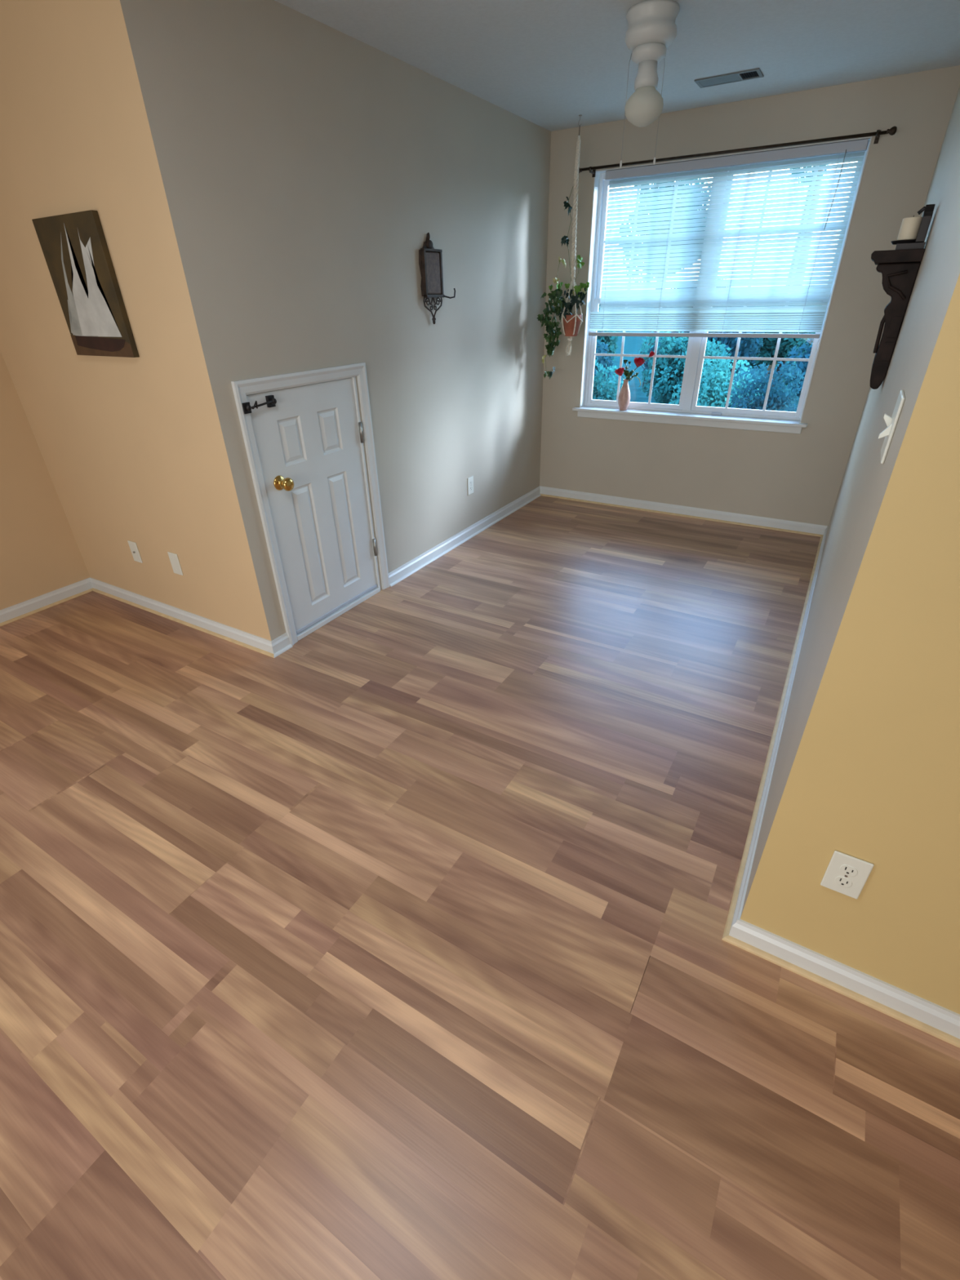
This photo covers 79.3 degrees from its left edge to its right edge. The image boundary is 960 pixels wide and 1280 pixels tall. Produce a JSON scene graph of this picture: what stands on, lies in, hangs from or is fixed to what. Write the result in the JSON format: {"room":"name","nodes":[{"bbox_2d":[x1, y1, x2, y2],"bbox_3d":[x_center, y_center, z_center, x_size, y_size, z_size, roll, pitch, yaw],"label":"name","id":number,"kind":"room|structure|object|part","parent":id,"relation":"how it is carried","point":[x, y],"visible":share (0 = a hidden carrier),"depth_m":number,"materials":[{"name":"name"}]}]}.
{"room":"empty living room","nodes":[
{"label":"empty living room","id":0,"kind":"room"},
{"bbox_2d":[0,351,89,609],"bbox_3d":[-3.538,-0.447,1.446,0.140,2.440,4.200,16,35,27],"label":"wall","id":1,"kind":"structure","parent":0,"point":[40,554],"depth_m":3.18,"materials":[{"name":"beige paint"}]},
{"bbox_2d":[0,577,93,626],"bbox_3d":[-3.443,0.591,2.011,0.027,0.076,4.200,16,35,27],"label":"baseboard","id":2,"kind":"structure","parent":1,"relation":"attached to","point":[24,609],"depth_m":3.35,"materials":[{"name":"white paint"}]},
{"bbox_2d":[0,0,252,634],"bbox_3d":[-1.810,-1.239,2.717,1.587,2.440,0.140,16,35,27],"label":"wall","id":3,"kind":"structure","parent":0,"point":[119,440],"depth_m":2.52,"materials":[{"name":"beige paint"}]},
{"bbox_2d":[31,209,139,357],"bbox_3d":[-1.595,-1.421,2.345,0.425,0.487,0.024,16,35,27],"label":"sailboat painting","id":4,"kind":"object","parent":3,"relation":"attached to","point":[74,247],"visible":1,"depth_m":2.32,"materials":[{"name":"brown fabric"}]},
{"bbox_2d":[127,540,142,563],"bbox_3d":[-1.858,-0.473,3.113,0.072,0.117,0.012,16,35,27],"label":"cable plate","id":5,"kind":"object","parent":3,"relation":"attached to","point":[136,556],"visible":1,"depth_m":3.11,"materials":[{"name":"white plastic"}]},
{"bbox_2d":[167,551,183,575],"bbox_3d":[-1.557,-0.390,2.958,0.074,0.117,0.006,16,35,27],"label":"blank plate","id":6,"kind":"object","parent":3,"relation":"attached to","point":[174,559],"visible":1,"depth_m":2.95,"materials":[{"name":"white plastic"}]},
{"bbox_2d":[89,577,274,657],"bbox_3d":[-1.697,-0.148,3.189,1.614,0.076,0.027,16,35,27],"label":"baseboard","id":7,"kind":"structure","parent":3,"relation":"attached to","point":[263,646],"depth_m":3.13,"materials":[{"name":"white paint"}]},
{"bbox_2d":[90,0,551,640],"bbox_3d":[-0.333,-1.671,3.388,0.140,2.440,3.019,16,35,27],"label":"wall","id":8,"kind":"structure","parent":0,"point":[293,172],"depth_m":2.60,"materials":[{"name":"beige paint"}]},
{"bbox_2d":[271,632,292,657],"bbox_3d":[-0.990,0.026,2.869,0.027,0.076,0.122,16,35,27],"label":"baseboard","id":9,"kind":"structure","parent":8,"relation":"attached to","point":[281,644],"depth_m":2.87,"materials":[{"name":"white paint"}]},
{"bbox_3d":[-0.983,0.054,2.882,0.013,0.013,0.122,16,35,27],"label":"shoe molding","id":10,"kind":"part","parent":9,"relation":"part of","materials":[{"name":"white paint"}]},
{"bbox_2d":[231,362,390,645],"bbox_3d":[-0.793,-0.685,2.927,0.165,1.232,0.800,16,35,27],"label":"door","id":11,"kind":"structure","parent":8,"relation":"in","point":[303,433],"depth_m":2.86,"materials":[{"name":"white paint"}]},
{"bbox_3d":[-0.886,-0.709,2.630,0.071,0.066,0.066,16,35,27],"label":"knob","id":12,"kind":"part","parent":11,"relation":"part of","materials":[{"name":"gold metal"}]},
{"bbox_2d":[418,232,455,324],"bbox_3d":[-0.243,-1.980,3.181,0.074,0.427,0.238,25,39,37],"label":"wall sconce","id":13,"kind":"object","parent":8,"relation":"attached to","point":[430,259],"visible":1,"depth_m":3.14,"materials":[{"name":"brown metal"}]},
{"bbox_3d":[-0.272,-2.030,3.137,0.013,0.286,0.184,16,35,27],"label":"plate","id":14,"kind":"part","parent":13,"relation":"part of","materials":[{"name":"brown metal"}]},
{"bbox_3d":[-0.261,-2.025,3.132,0.035,0.298,0.168,16,35,27],"label":"sconce frame","id":15,"kind":"part","parent":13,"relation":"part of","materials":[{"name":"brown metal"}]},
{"bbox_3d":[-0.260,-1.994,3.150,0.020,0.196,0.141,16,35,27],"label":"panel","id":16,"kind":"part","parent":13,"relation":"part of","materials":[{"name":"brown"}]},
{"bbox_3d":[-0.169,-1.945,3.248,0.080,0.051,0.016,-18,35,-26],"label":"candle arm","id":17,"kind":"part","parent":13,"relation":"part of","materials":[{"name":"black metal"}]},
{"bbox_2d":[388,485,540,586],"bbox_3d":[-0.009,-0.834,4.282,0.027,0.076,2.124,16,35,27],"label":"baseboard","id":18,"kind":"structure","parent":8,"relation":"attached to","point":[403,571],"depth_m":4.07,"materials":[{"name":"white paint"}]},
{"bbox_2d":[467,475,473,495],"bbox_3d":[-0.065,-1.083,4.061,0.007,0.120,0.074,16,35,27],"label":"wall outlet","id":19,"kind":"object","parent":8,"relation":"attached to","point":[470,480],"visible":1,"depth_m":4.06,"materials":[{"name":"white plastic"}]},
{"bbox_2d":[0,495,959,1279],"bbox_3d":[-0.119,0.731,1.817,6.267,0.100,7.459,16,35,27],"label":"floor","id":20,"kind":"structure","parent":0,"point":[388,944],"depth_m":1.52,"materials":[{"name":"brown wood"}]},
{"bbox_2d":[274,0,959,131],"bbox_3d":[-0.159,-1.463,0.537,6.267,0.100,7.499,16,35,27],"label":"ceiling","id":21,"kind":"structure","parent":0,"point":[548,64],"depth_m":2.54,"materials":[{"name":"paint"}]},
{"bbox_2d":[560,115,582,355],"bbox_3d":[0.635,-2.614,3.838,0.149,1.314,0.148,-18,35,-26],"label":"macrame hanger","id":22,"kind":"object","parent":21,"relation":"hanging from","point":[568,350],"visible":0.99,"depth_m":3.83,"materials":[{"name":"white fabric"}]},
{"bbox_2d":[537,186,589,379],"bbox_3d":[0.571,-2.419,4.006,0.370,1.140,0.263,16,35,27],"label":"ivy","id":23,"kind":"object","parent":22,"relation":"hanging from","point":[569,326],"visible":1,"depth_m":4.03,"materials":[{"name":"plant"}]},
{"bbox_2d":[563,314,581,336],"bbox_3d":[0.644,-2.214,4.075,0.132,0.132,0.132,16,35,27],"label":"pot","id":24,"kind":"object","parent":22,"relation":"in","point":[569,326],"depth_m":4.04,"materials":[{"name":"ceramic"}]},
{"bbox_2d":[619,0,679,168],"bbox_3d":[0.670,-2.219,2.346,0.200,0.474,0.200,16,35,27],"label":"ceiling fixture","id":25,"kind":"object","parent":21,"relation":"attached to","point":[652,28],"visible":1,"depth_m":2.25,"materials":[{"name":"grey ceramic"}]},
{"bbox_3d":[0.600,-2.179,2.374,0.009,0.330,0.002,0,31,3],"label":"pull chain","id":26,"kind":"part","parent":25,"relation":"part of","materials":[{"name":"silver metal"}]},
{"bbox_3d":[0.671,-2.178,2.370,0.154,0.117,0.154,16,35,27],"label":"globe","id":27,"kind":"part","parent":25,"relation":"part of","materials":[{"name":"white glass"}]},
{"bbox_3d":[0.739,-2.195,2.385,0.009,0.320,0.002,-10,32,-14],"label":"pull chain","id":28,"kind":"part","parent":25,"relation":"part of","materials":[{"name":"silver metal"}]},
{"bbox_2d":[693,67,764,88],"bbox_3d":[1.270,-2.865,2.954,0.310,0.007,0.142,16,35,27],"label":"ceiling vent","id":29,"kind":"object","parent":21,"relation":"in","point":[753,73],"visible":1,"depth_m":2.95,"materials":[{"name":"grey metal"}]},
{"bbox_2d":[539,65,959,525],"bbox_3d":[1.492,-2.087,4.019,2.510,2.440,0.140,16,35,27],"label":"wall","id":30,"kind":"structure","parent":0,"point":[784,476],"depth_m":3.76,"materials":[{"name":"beige paint"}]},
{"bbox_2d":[539,485,826,537],"bbox_3d":[1.473,-1.033,4.560,2.230,0.076,0.027,16,35,27],"label":"baseboard","id":31,"kind":"structure","parent":30,"relation":"attached to","point":[815,530],"depth_m":4.48,"materials":[{"name":"white paint"}]},
{"bbox_2d":[572,136,872,434],"bbox_3d":[1.471,-2.263,3.890,1.660,1.535,0.183,16,35,27],"label":"window","id":32,"kind":"structure","parent":30,"relation":"in","point":[686,413],"depth_m":4.08,"materials":[{"name":"white paint"}]},
{"bbox_2d":[617,378,630,410],"bbox_3d":[1.092,-1.851,4.369,0.092,0.216,0.092,16,35,27],"label":"bud vase","id":33,"kind":"object","parent":32,"relation":"on","point":[624,398],"visible":1,"depth_m":4.34,"materials":[{"name":"pink ceramic"}]},
{"bbox_2d":[614,367,625,379],"bbox_3d":[1.046,-1.986,4.327,0.085,0.100,0.074,-3,31,-2],"label":"rose","id":34,"kind":"object","parent":33,"relation":"in","point":[620,371],"visible":1,"depth_m":4.30,"materials":[{"name":"red plant"}]},
{"bbox_2d":[623,360,640,386],"bbox_3d":[1.128,-1.970,4.275,0.150,0.183,0.066,16,35,27],"label":"greenery sprig","id":35,"kind":"object","parent":33,"relation":"in","point":[626,373],"visible":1,"depth_m":4.27,"materials":[{"name":"green plant"}]},
{"bbox_2d":[633,357,644,369],"bbox_3d":[1.141,-1.984,4.255,0.127,0.168,0.079,16,35,27],"label":"rose","id":36,"kind":"object","parent":33,"relation":"in","point":[638,362],"visible":1,"depth_m":4.20,"materials":[{"name":"red plant"}]},
{"bbox_2d":[630,351,654,376],"bbox_3d":[1.170,-1.996,4.230,0.191,0.212,0.035,16,35,27],"label":"rose","id":37,"kind":"object","parent":33,"relation":"in","point":[651,353],"visible":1,"depth_m":4.15,"materials":[{"name":"red"}]},
{"bbox_3d":[1.173,-2.106,4.268,0.744,0.718,0.020,16,35,27],"label":"sash","id":38,"kind":"part","parent":32,"relation":"part of","materials":[{"name":"white plastic"}]},
{"bbox_3d":[1.171,-2.710,3.932,0.744,0.714,0.020,16,35,27],"label":"sash","id":39,"kind":"part","parent":32,"relation":"part of","materials":[{"name":"white plastic"}]},
{"bbox_2d":[588,138,868,338],"bbox_3d":[1.457,-2.489,3.722,1.532,0.959,0.050,16,35,27],"label":"mini blind","id":40,"kind":"object","parent":32,"relation":"attached to","point":[775,312],"visible":1,"depth_m":3.66,"materials":[{"name":"grey plastic"}]},
{"bbox_3d":[0.894,-2.643,4.029,0.002,0.890,0.031,16,35,27],"label":"ladder cord","id":41,"kind":"part","parent":40,"relation":"part of","materials":[{"name":"white fabric"}]},
{"bbox_3d":[1.238,-2.545,3.850,0.002,0.890,0.031,16,35,27],"label":"ladder cord","id":42,"kind":"part","parent":40,"relation":"part of","materials":[{"name":"white fabric"}]},
{"bbox_3d":[1.469,-2.090,3.966,1.530,0.024,0.026,16,35,27],"label":"rail","id":43,"kind":"part","parent":40,"relation":"part of","materials":[{"name":"grey"}]},
{"bbox_3d":[1.616,-2.437,3.653,0.002,0.890,0.031,16,35,27],"label":"ladder cord","id":44,"kind":"part","parent":40,"relation":"part of","materials":[{"name":"white fabric"}]},
{"bbox_3d":[1.471,-2.878,3.484,1.486,0.047,0.038,16,35,27],"label":"head rail","id":45,"kind":"part","parent":40,"relation":"part of","materials":[{"name":"grey plastic"}]},
{"bbox_3d":[2.012,-2.324,3.447,0.002,0.890,0.031,16,35,27],"label":"ladder cord","id":46,"kind":"part","parent":40,"relation":"part of","materials":[{"name":"white fabric"}]},
{"bbox_3d":[1.857,-1.911,3.912,0.722,0.718,0.020,16,35,27],"label":"sash","id":47,"kind":"part","parent":32,"relation":"part of","materials":[{"name":"white plastic"}]},
{"bbox_3d":[1.854,-2.515,3.576,0.722,0.714,0.020,16,35,27],"label":"sash","id":48,"kind":"part","parent":32,"relation":"part of","materials":[{"name":"white plastic"}]},
{"bbox_2d":[578,125,897,177],"bbox_3d":[1.416,-2.877,3.435,1.782,0.055,0.089,16,35,27],"label":"curtain rod","id":49,"kind":"object","parent":30,"relation":"attached to","point":[892,131],"visible":0.88,"depth_m":3.32,"materials":[{"name":"brown metal"}]},
{"bbox_2d":[740,85,959,944],"bbox_3d":[1.600,-0.998,2.175,0.140,2.440,3.433,16,35,27],"label":"wall","id":50,"kind":"structure","parent":0,"point":[888,575],"depth_m":1.15,"materials":[{"name":"beige paint"}]},
{"bbox_2d":[721,525,828,939],"bbox_3d":[1.544,0.005,2.805,0.027,0.076,3.460,16,35,27],"label":"baseboard","id":51,"kind":"structure","parent":50,"relation":"attached to","point":[744,870],"depth_m":2.04,"materials":[{"name":"white paint"}]},
{"bbox_2d":[878,390,905,464],"bbox_3d":[0.800,-0.419,1.136,0.021,0.120,0.118,16,35,27],"label":"light switch","id":52,"kind":"object","parent":50,"relation":"attached to","point":[891,422],"visible":1,"depth_m":1.11,"materials":[{"name":"white plastic"}]},
{"bbox_2d":[870,248,924,389],"bbox_3d":[1.361,-1.089,1.983,0.141,0.405,0.176,16,35,27],"label":"shelf","id":53,"kind":"object","parent":50,"relation":"attached to","point":[899,268],"visible":1,"depth_m":1.88,"materials":[{"name":"brown wood"}]},
{"bbox_3d":[1.357,-1.249,1.888,0.141,0.034,0.176,16,35,27],"label":"shelf","id":54,"kind":"part","parent":53,"relation":"part of","materials":[{"name":"brown wood"}]},
{"bbox_2d":[891,204,935,249],"bbox_3d":[1.368,-1.304,1.833,0.094,0.117,0.092,16,35,27],"label":"candle holder","id":55,"kind":"object","parent":53,"relation":"on","point":[917,243],"visible":0.94,"depth_m":1.80,"materials":[{"name":"black metal"}]},
{"bbox_2d":[897,215,922,239],"bbox_3d":[1.363,-1.307,1.835,0.053,0.065,0.053,16,35,27],"label":"candle","id":56,"kind":"object","parent":55,"relation":"in","point":[909,227],"visible":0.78,"depth_m":1.82,"materials":[{"name":"beige wax"}]},
{"bbox_3d":[1.395,-1.305,1.815,0.024,0.099,0.092,16,35,27],"label":"plate","id":57,"kind":"part","parent":55,"relation":"part of","materials":[{"name":"black metal"}]},
{"bbox_2d":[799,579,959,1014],"bbox_3d":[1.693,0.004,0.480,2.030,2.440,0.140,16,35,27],"label":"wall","id":58,"kind":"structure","parent":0,"point":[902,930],"depth_m":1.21,"materials":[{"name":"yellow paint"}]},
{"bbox_2d":[722,919,959,1048],"bbox_3d":[1.602,1.038,1.058,2.197,0.076,0.027,16,35,27],"label":"baseboard","id":59,"kind":"structure","parent":58,"relation":"attached to","point":[938,1021],"depth_m":1.42,"materials":[{"name":"white paint"}]},
{"bbox_2d":[820,850,874,898],"bbox_3d":[0.824,0.529,1.302,0.076,0.118,0.007,16,35,27],"label":"wall outlet","id":60,"kind":"object","parent":58,"relation":"attached to","point":[846,874],"visible":1,"depth_m":1.30,"materials":[{"name":"white plastic"}]},
{"bbox_2d":[835,875,852,887],"bbox_3d":[0.823,0.547,1.310,0.033,0.027,0.002,16,35,27],"label":"receptacle","id":61,"kind":"object","parent":60,"relation":"attached to","point":[840,881],"depth_m":1.31,"materials":[{"name":"grey plastic"}]},
{"bbox_2d":[840,864,857,875],"bbox_3d":[0.822,0.513,1.290,0.033,0.027,0.002,16,35,27],"label":"receptacle","id":62,"kind":"object","parent":60,"relation":"attached to","point":[845,869],"depth_m":1.29,"materials":[{"name":"grey plastic"}]},
{"label":"outside","id":63,"kind":"structure","parent":0,"visible":0},
{"bbox_2d":[595,306,799,412],"bbox_3d":[40.620,-35.509,63.380,180.000,0.100,156.781,16,35,27],"label":"ground","id":64,"kind":"structure","parent":63,"point":[632,345],"depth_m":21.98,"materials":[{"name":"green plant"}]},
{"bbox_2d":[593,341,613,384],"bbox_3d":[1.839,-5.339,11.753,1.842,2.157,1.683,-2,31,-1],"label":"bushy shrub","id":65,"kind":"object","parent":64,"relation":"on","point":[600,350],"visible":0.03,"depth_m":11.52,"materials":[{"name":"green plant"}]},
{"bbox_2d":[594,305,618,368],"bbox_3d":[2.290,-7.274,14.784,2.304,2.377,2.233,-5,31,-6],"label":"bushy shrub","id":66,"kind":"object","parent":64,"relation":"on","point":[611,341],"visible":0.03,"depth_m":14.05,"materials":[{"name":"green plant"}]},
{"bbox_2d":[591,359,625,400],"bbox_3d":[1.740,-3.772,9.462,1.466,1.800,1.272,16,35,27],"label":"bushy shrub","id":67,"kind":"object","parent":64,"relation":"on","point":[603,392],"visible":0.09,"depth_m":9.07,"materials":[{"name":"green plant"}]},
{"bbox_2d":[618,178,711,390],"bbox_3d":[5.088,-9.921,16.099,2.630,5.473,2.510,2,31,5],"label":"leafy tree","id":68,"kind":"object","parent":64,"relation":"on","point":[643,383],"visible":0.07,"depth_m":14.88,"materials":[{"name":"green plant"}]},
{"bbox_3d":[5.064,-11.089,15.394,2.622,2.743,2.517,1,31,4],"label":"crown","id":69,"kind":"part","parent":68,"relation":"part of","materials":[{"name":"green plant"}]},
{"bbox_2d":[639,331,733,404],"bbox_3d":[3.741,-4.695,10.745,1.528,2.000,1.691,14,34,25],"label":"bushy shrub","id":70,"kind":"object","parent":64,"relation":"on","point":[668,371],"visible":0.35,"depth_m":10.31,"materials":[{"name":"green plant"}]},
{"bbox_2d":[642,286,764,389],"bbox_3d":[5.048,-6.557,13.008,2.560,2.843,2.434,-12,32,-17],"label":"bushy shrub","id":71,"kind":"object","parent":64,"relation":"on","point":[746,349],"visible":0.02,"depth_m":12.27,"materials":[{"name":"green plant"}]},
{"bbox_2d":[667,355,763,408],"bbox_3d":[3.520,-3.285,8.640,1.413,1.730,1.403,16,35,27],"label":"bushy shrub","id":72,"kind":"object","parent":64,"relation":"on","point":[713,387],"visible":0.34,"depth_m":8.23,"materials":[{"name":"green plant"}]},
{"bbox_2d":[727,360,805,412],"bbox_3d":[3.204,-2.274,6.807,1.050,1.870,1.320,16,35,27],"label":"bushy shrub","id":73,"kind":"object","parent":64,"relation":"on","point":[778,395],"visible":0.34,"depth_m":6.45,"materials":[{"name":"green plant"}]},
{"bbox_2d":[741,301,815,386],"bbox_3d":[7.742,-7.743,15.166,2.248,2.577,2.356,16,35,27],"label":"bushy shrub","id":74,"kind":"object","parent":64,"relation":"on","point":[768,349],"visible":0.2,"depth_m":14.90,"materials":[{"name":"green plant"}]},
{"bbox_2d":[764,164,827,378],"bbox_3d":[9.164,-11.471,16.616,1.989,7.452,2.580,16,35,27],"label":"leafy tree","id":75,"kind":"object","parent":64,"relation":"on","point":[770,366],"visible":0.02,"depth_m":16.25,"materials":[{"name":"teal plant"}]},
{"bbox_3d":[9.114,-13.629,15.338,1.989,2.435,2.580,16,35,27],"label":"crown","id":76,"kind":"part","parent":75,"relation":"part of","materials":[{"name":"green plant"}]},
{"bbox_2d":[782,337,813,397],"bbox_3d":[5.858,-4.112,9.566,1.586,2.113,1.640,-19,35,-27],"label":"bushy shrub","id":77,"kind":"object","parent":64,"relation":"on","point":[802,366],"visible":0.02,"depth_m":9.40,"materials":[{"name":"green plant"}]}
]}

